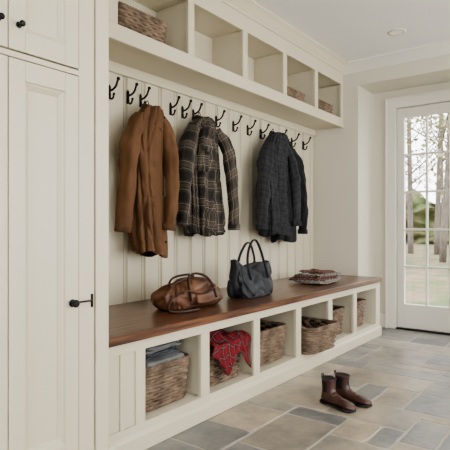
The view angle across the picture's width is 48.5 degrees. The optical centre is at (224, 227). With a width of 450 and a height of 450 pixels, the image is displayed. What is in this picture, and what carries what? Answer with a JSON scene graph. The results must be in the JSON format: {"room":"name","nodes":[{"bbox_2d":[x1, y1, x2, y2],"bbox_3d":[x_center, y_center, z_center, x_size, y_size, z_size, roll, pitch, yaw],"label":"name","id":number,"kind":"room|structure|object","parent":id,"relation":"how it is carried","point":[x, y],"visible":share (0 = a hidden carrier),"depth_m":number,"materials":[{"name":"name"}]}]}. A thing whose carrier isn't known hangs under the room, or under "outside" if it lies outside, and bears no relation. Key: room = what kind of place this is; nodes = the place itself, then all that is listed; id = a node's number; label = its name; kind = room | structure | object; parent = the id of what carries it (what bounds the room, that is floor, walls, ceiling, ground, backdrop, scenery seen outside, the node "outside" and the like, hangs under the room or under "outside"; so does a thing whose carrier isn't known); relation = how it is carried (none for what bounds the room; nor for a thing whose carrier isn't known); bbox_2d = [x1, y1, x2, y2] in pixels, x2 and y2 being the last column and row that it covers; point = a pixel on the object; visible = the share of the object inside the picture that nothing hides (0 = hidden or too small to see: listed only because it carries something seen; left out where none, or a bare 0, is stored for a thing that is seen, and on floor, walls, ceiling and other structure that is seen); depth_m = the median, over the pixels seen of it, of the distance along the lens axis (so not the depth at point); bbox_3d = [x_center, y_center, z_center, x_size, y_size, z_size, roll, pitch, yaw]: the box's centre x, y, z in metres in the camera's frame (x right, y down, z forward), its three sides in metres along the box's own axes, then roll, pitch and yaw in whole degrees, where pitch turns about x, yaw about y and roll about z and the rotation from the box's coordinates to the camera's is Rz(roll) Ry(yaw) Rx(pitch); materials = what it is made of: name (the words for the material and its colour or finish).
{"room":"mudroom","nodes":[
{"label":"mudroom","id":0,"kind":"room"},
{"bbox_2d":[109,72,312,304],"bbox_3d":[-1.102,-0.300,2.527,0.120,2.600,6.504,0,0,37],"label":"wall","id":1,"kind":"structure","parent":0,"point":[133,277],"depth_m":3.68,"materials":[{"name":"beige paint"}]},
{"bbox_2d":[109,77,119,99],"bbox_3d":[-0.655,-0.821,2.946,0.104,0.126,0.022,0,0,37],"label":"coat hook","id":2,"kind":"object","parent":1,"relation":"attached to","point":[118,78],"visible":0.96,"depth_m":2.94,"materials":[{"name":"black metal"}]},
{"bbox_2d":[126,82,138,104],"bbox_3d":[-0.568,-0.821,3.061,0.104,0.126,0.022,0,0,37],"label":"coat hook","id":3,"kind":"object","parent":1,"relation":"attached to","point":[128,95],"visible":1,"depth_m":3.06,"materials":[{"name":"black metal"}]},
{"bbox_2d":[139,86,150,106],"bbox_3d":[-0.505,-0.821,3.145,0.104,0.126,0.022,0,0,37],"label":"coat hook","id":4,"kind":"object","parent":1,"relation":"attached to","point":[149,87],"visible":0.8,"depth_m":3.15,"materials":[{"name":"black metal"}]},
{"bbox_2d":[114,100,179,257],"bbox_3d":[-0.499,-0.302,2.996,0.422,0.978,0.264,0,0,-40],"label":"coat","id":5,"kind":"object","parent":4,"relation":"hanging from","point":[146,208],"visible":1,"depth_m":2.96,"materials":[{"name":"brown fabric"}]},
{"bbox_2d":[169,96,180,115],"bbox_3d":[-0.339,-0.821,3.365,0.104,0.126,0.022,0,0,37],"label":"coat hook","id":6,"kind":"object","parent":1,"relation":"attached to","point":[179,97],"visible":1,"depth_m":3.37,"materials":[{"name":"black metal"}]},
{"bbox_2d":[181,99,191,118],"bbox_3d":[-0.267,-0.821,3.460,0.104,0.126,0.022,0,0,37],"label":"coat hook","id":7,"kind":"object","parent":1,"relation":"attached to","point":[190,100],"visible":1,"depth_m":3.46,"materials":[{"name":"black metal"}]},
{"bbox_2d":[192,103,202,120],"bbox_3d":[-0.197,-0.821,3.552,0.104,0.126,0.022,0,0,37],"label":"coat hook","id":8,"kind":"object","parent":1,"relation":"attached to","point":[201,104],"visible":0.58,"depth_m":3.56,"materials":[{"name":"black metal"}]},
{"bbox_2d":[177,112,239,236],"bbox_3d":[-0.147,-0.376,3.443,0.535,0.870,0.235,0,0,-43],"label":"jacket","id":9,"kind":"object","parent":8,"relation":"hanging from","point":[201,211],"visible":0.98,"depth_m":3.38,"materials":[{"name":"black fabric"}]},
{"bbox_2d":[215,110,225,127],"bbox_3d":[-0.037,-0.821,3.763,0.104,0.126,0.022,0,0,37],"label":"coat hook","id":10,"kind":"object","parent":1,"relation":"attached to","point":[224,111],"visible":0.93,"depth_m":3.76,"materials":[{"name":"black metal"}]},
{"bbox_2d":[109,0,346,135],"bbox_3d":[0.073,-1.265,3.663,0.384,0.670,3.272,0,0,37],"label":"cubby shelf","id":11,"kind":"object","parent":1,"relation":"attached to","point":[240,56],"visible":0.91,"depth_m":3.62,"materials":[{"name":"beige paint"}]},
{"bbox_2d":[118,1,167,43],"bbox_3d":[-0.541,-1.143,2.884,0.251,0.141,0.411,0,0,37],"label":"wicker basket","id":12,"kind":"object","parent":11,"relation":"on","point":[132,18],"visible":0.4,"depth_m":2.79,"materials":[{"name":"brown wicker"}]},
{"bbox_2d":[287,86,304,101],"bbox_3d":[0.527,-1.125,4.314,0.211,0.106,0.371,0,0,37],"label":"wicker basket","id":13,"kind":"object","parent":11,"relation":"on","point":[291,92],"visible":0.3,"depth_m":4.25,"materials":[{"name":"brown wicker"}]},
{"bbox_2d":[318,99,332,113],"bbox_3d":[0.859,-1.130,4.753,0.211,0.116,0.411,0,0,37],"label":"wicker basket","id":14,"kind":"object","parent":11,"relation":"on","point":[322,105],"visible":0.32,"depth_m":4.71,"materials":[{"name":"brown wicker"}]},
{"bbox_2d":[232,115,242,131],"bbox_3d":[0.095,-0.821,3.939,0.104,0.126,0.022,0,0,37],"label":"coat hook","id":15,"kind":"object","parent":1,"relation":"attached to","point":[241,116],"visible":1,"depth_m":3.94,"materials":[{"name":"black metal"}]},
{"bbox_2d":[247,120,256,135],"bbox_3d":[0.216,-0.821,4.098,0.104,0.126,0.022,0,0,37],"label":"coat hook","id":16,"kind":"object","parent":1,"relation":"attached to","point":[255,121],"visible":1,"depth_m":4.10,"materials":[{"name":"black metal"}]},
{"bbox_2d":[259,124,269,138],"bbox_3d":[0.336,-0.821,4.258,0.104,0.126,0.022,0,0,37],"label":"coat hook","id":17,"kind":"object","parent":1,"relation":"attached to","point":[268,125],"visible":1,"depth_m":4.26,"materials":[{"name":"black metal"}]},
{"bbox_2d":[255,128,300,236],"bbox_3d":[0.413,-0.382,4.106,0.259,0.912,0.482,0,0,37],"label":"jacket","id":18,"kind":"object","parent":17,"relation":"hanging from","point":[276,158],"visible":1,"depth_m":4.07,"materials":[{"name":"black fabric"}]},
{"bbox_2d":[291,133,299,146],"bbox_3d":[0.656,-0.821,4.681,0.104,0.126,0.022,0,0,37],"label":"coat hook","id":19,"kind":"object","parent":1,"relation":"attached to","point":[292,140],"visible":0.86,"depth_m":4.68,"materials":[{"name":"black metal"}]},
{"bbox_2d":[302,137,311,149],"bbox_3d":[0.794,-0.821,4.864,0.104,0.126,0.022,0,0,37],"label":"coat hook","id":20,"kind":"object","parent":1,"relation":"attached to","point":[303,144],"visible":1,"depth_m":4.87,"materials":[{"name":"black metal"}]},
{"bbox_2d":[145,327,449,449],"bbox_3d":[0.954,1.030,1.298,4.643,0.060,7.020,0,0,37],"label":"floor","id":21,"kind":"structure","parent":0,"point":[404,374],"depth_m":2.73,"materials":[{"name":"stone"}]},
{"bbox_2d":[0,0,109,449],"bbox_3d":[-1.248,-0.300,1.558,0.814,2.600,1.680,0,0,37],"label":"tall cabinet","id":22,"kind":"object","parent":21,"relation":"on","point":[54,54],"visible":1,"depth_m":1.84,"materials":[{"name":"beige paint"}]},
{"bbox_2d":[109,275,381,449],"bbox_3d":[0.200,0.730,3.567,0.702,0.540,3.269,0,0,37],"label":"bench","id":23,"kind":"object","parent":21,"relation":"on","point":[136,326],"visible":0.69,"depth_m":2.75,"materials":[{"name":"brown wood"}]},
{"bbox_2d":[145,351,189,412],"bbox_3d":[-0.419,0.767,2.572,0.371,0.221,0.381,0,0,37],"label":"wicker basket","id":24,"kind":"object","parent":23,"relation":"on","point":[166,387],"visible":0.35,"depth_m":2.46,"materials":[{"name":"brown wicker"}]},
{"bbox_2d":[145,340,183,374],"bbox_3d":[-0.417,0.655,2.575,0.348,0.154,0.346,0,0,37],"label":"blanket","id":25,"kind":"object","parent":24,"relation":"in","point":[155,355],"visible":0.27,"depth_m":2.49,"materials":[{"name":"fabric"}]},
{"bbox_2d":[151,272,222,313],"bbox_3d":[-0.203,0.357,2.928,0.280,0.203,0.527,0,0,33],"label":"leather handbag","id":26,"kind":"object","parent":23,"relation":"on","point":[188,292],"visible":1,"depth_m":2.82,"materials":[{"name":"brown leather"}]},
{"bbox_2d":[209,346,240,386],"bbox_3d":[-0.132,0.767,2.951,0.371,0.221,0.391,0,0,37],"label":"wicker basket","id":27,"kind":"object","parent":23,"relation":"on","point":[216,374],"visible":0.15,"depth_m":2.80,"materials":[{"name":"brown wicker"}]},
{"bbox_2d":[209,329,250,375],"bbox_3d":[-0.081,0.689,2.922,0.366,0.274,0.396,0,0,37],"label":"plaid blanket","id":28,"kind":"object","parent":27,"relation":"in","point":[227,345],"visible":0.67,"depth_m":2.83,"materials":[{"name":"red fabric"}]},
{"bbox_2d":[227,239,272,298],"bbox_3d":[0.177,0.266,3.395,0.218,0.384,0.407,0,0,37],"label":"tote bag","id":29,"kind":"object","parent":23,"relation":"on","point":[254,279],"visible":1,"depth_m":3.29,"materials":[{"name":"black leather"}]},
{"bbox_2d":[260,320,285,366],"bbox_3d":[0.172,0.762,3.354,0.371,0.231,0.411,0,0,37],"label":"wicker basket","id":30,"kind":"object","parent":23,"relation":"on","point":[272,333],"visible":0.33,"depth_m":3.27,"materials":[{"name":"brown wicker"}]},
{"bbox_2d":[288,268,340,283],"bbox_3d":[0.767,0.404,4.220,0.344,0.106,0.448,0,0,37],"label":"folded textiles","id":31,"kind":"object","parent":23,"relation":"on","point":[312,276],"visible":1,"depth_m":4.10,"materials":[{"name":"fabric"}]},
{"bbox_2d":[301,316,337,354],"bbox_3d":[0.577,0.782,3.682,0.411,0.191,0.411,0,0,42],"label":"wicker basket","id":32,"kind":"object","parent":23,"relation":"on","point":[319,338],"visible":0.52,"depth_m":3.52,"materials":[{"name":"brown wicker"}]},
{"bbox_2d":[301,317,312,327],"bbox_3d":[0.572,0.757,3.678,0.303,0.170,0.305,0,0,15],"label":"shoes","id":33,"kind":"object","parent":32,"relation":"in","point":[305,323],"visible":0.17,"depth_m":3.69,"materials":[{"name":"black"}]},
{"bbox_2d":[332,305,343,334],"bbox_3d":[0.763,0.767,4.161,0.371,0.221,0.391,0,0,37],"label":"wicker basket","id":34,"kind":"object","parent":23,"relation":"on","point":[337,313],"visible":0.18,"depth_m":4.11,"materials":[{"name":"brown wicker"}]},
{"bbox_2d":[357,298,365,326],"bbox_3d":[1.049,0.762,4.540,0.371,0.231,0.381,0,0,37],"label":"wicker basket","id":35,"kind":"object","parent":23,"relation":"on","point":[361,303],"visible":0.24,"depth_m":4.48,"materials":[{"name":"brown wicker"}]},
{"bbox_2d":[319,373,355,413],"bbox_3d":[0.628,0.915,2.787,0.084,0.167,0.238,0,0,-37],"label":"boot","id":36,"kind":"object","parent":21,"relation":"on","point":[329,396],"visible":1,"depth_m":2.80,"materials":[{"name":"leather"}]},
{"bbox_2d":[334,370,371,407],"bbox_3d":[0.728,0.916,2.857,0.238,0.167,0.084,0,0,43],"label":"boot","id":37,"kind":"object","parent":21,"relation":"on","point":[343,389],"visible":0.87,"depth_m":2.86,"materials":[{"name":"leather"}]},
{"bbox_2d":[396,327,449,334],"bbox_3d":[2.125,0.993,4.711,0.990,0.014,0.120,0,0,37],"label":"threshold","id":38,"kind":"object","parent":21,"relation":"on","point":[402,328],"visible":0.67,"depth_m":4.81,"materials":[{"name":"black metal"}]},
{"bbox_2d":[254,0,449,60],"bbox_3d":[0.938,-1.650,1.359,4.743,0.100,7.100,0,0,37],"label":"ceiling","id":39,"kind":"structure","parent":0,"point":[350,29],"depth_m":3.89,"materials":[{"name":"white paint"}]},
{"bbox_2d":[388,28,405,35],"bbox_3d":[1.403,-1.596,4.079,0.144,0.006,0.144,0,0,37],"label":"recessed light","id":40,"kind":"object","parent":39,"relation":"in","point":[395,32],"visible":1,"depth_m":4.08,"materials":[{"name":"beige"}]},
{"bbox_2d":[313,54,449,326],"bbox_3d":[2.860,-0.300,3.920,4.763,2.600,0.497,0,0,37],"label":"wall","id":41,"kind":"structure","parent":0,"point":[348,161],"depth_m":4.93,"materials":[{"name":"beige paint"}]},
{"bbox_2d":[380,314,384,326],"bbox_3d":[1.451,0.935,4.922,0.131,0.130,0.396,0,0,37],"label":"baseboard","id":42,"kind":"structure","parent":41,"relation":"attached to","point":[382,316],"depth_m":5.05,"materials":[{"name":"beige wood"}]},
{"bbox_2d":[343,39,449,74],"bbox_3d":[2.861,-1.550,3.562,4.329,0.100,0.072,0,0,37],"label":"trim","id":43,"kind":"structure","parent":41,"relation":"attached to","point":[439,48],"depth_m":4.53,"materials":[{"name":"beige"}]},
{"bbox_2d":[385,89,449,328],"bbox_3d":[2.091,-0.146,4.666,1.196,2.293,0.034,0,0,37],"label":"trim","id":44,"kind":"structure","parent":41,"relation":"attached to","point":[391,104],"depth_m":4.99,"materials":[{"name":"beige wood"}]},
{"bbox_2d":[397,102,449,332],"bbox_3d":[2.123,-0.101,4.709,0.982,2.171,0.045,0,0,37],"label":"leaf","id":45,"kind":"object","parent":41,"relation":"attached to","point":[414,316],"visible":1,"depth_m":4.88,"materials":[{"name":"beige wood"}]},
{"label":"outside","id":46,"kind":"structure","parent":0,"visible":0},
{"bbox_2d":[405,244,448,306],"bbox_3d":[15.643,1.210,28.996,70.000,0.180,54.870,0,0,37],"label":"lawn","id":47,"kind":"structure","parent":46,"point":[415,278],"depth_m":11.09,"materials":[{"name":"green grass"}]},
{"bbox_2d":[405,113,448,262],"bbox_3d":[8.937,-4.938,21.081,14.718,12.128,26.650,0,0,26],"label":"trees","id":48,"kind":"object","parent":47,"relation":"on","point":[442,198],"visible":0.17,"depth_m":20.73,"materials":[{"name":"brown plant"}]},
{"bbox_2d":[405,188,448,243],"bbox_3d":[11.586,-0.891,36.316,41.300,4.001,2.943,0,0,37],"label":"hedgerow","id":49,"kind":"object","parent":47,"relation":"on","point":[419,203],"visible":0.1,"depth_m":34.70,"materials":[{"name":"green plant"}]},
{"bbox_3d":[0.517,-0.821,4.497,0.103,0.126,0.022,0,0,37],"label":"coat hook","id":50,"kind":"object","parent":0,"visible":0},
{"bbox_2d":[270,141,307,242],"bbox_3d":[0.559,-0.345,4.413,0.206,0.948,0.414,0,0,37],"label":"jacket","id":51,"kind":"object","parent":50,"relation":"hanging from","point":[302,229],"visible":0.25,"depth_m":4.46,"materials":[{"name":"black fabric"}]}
]}

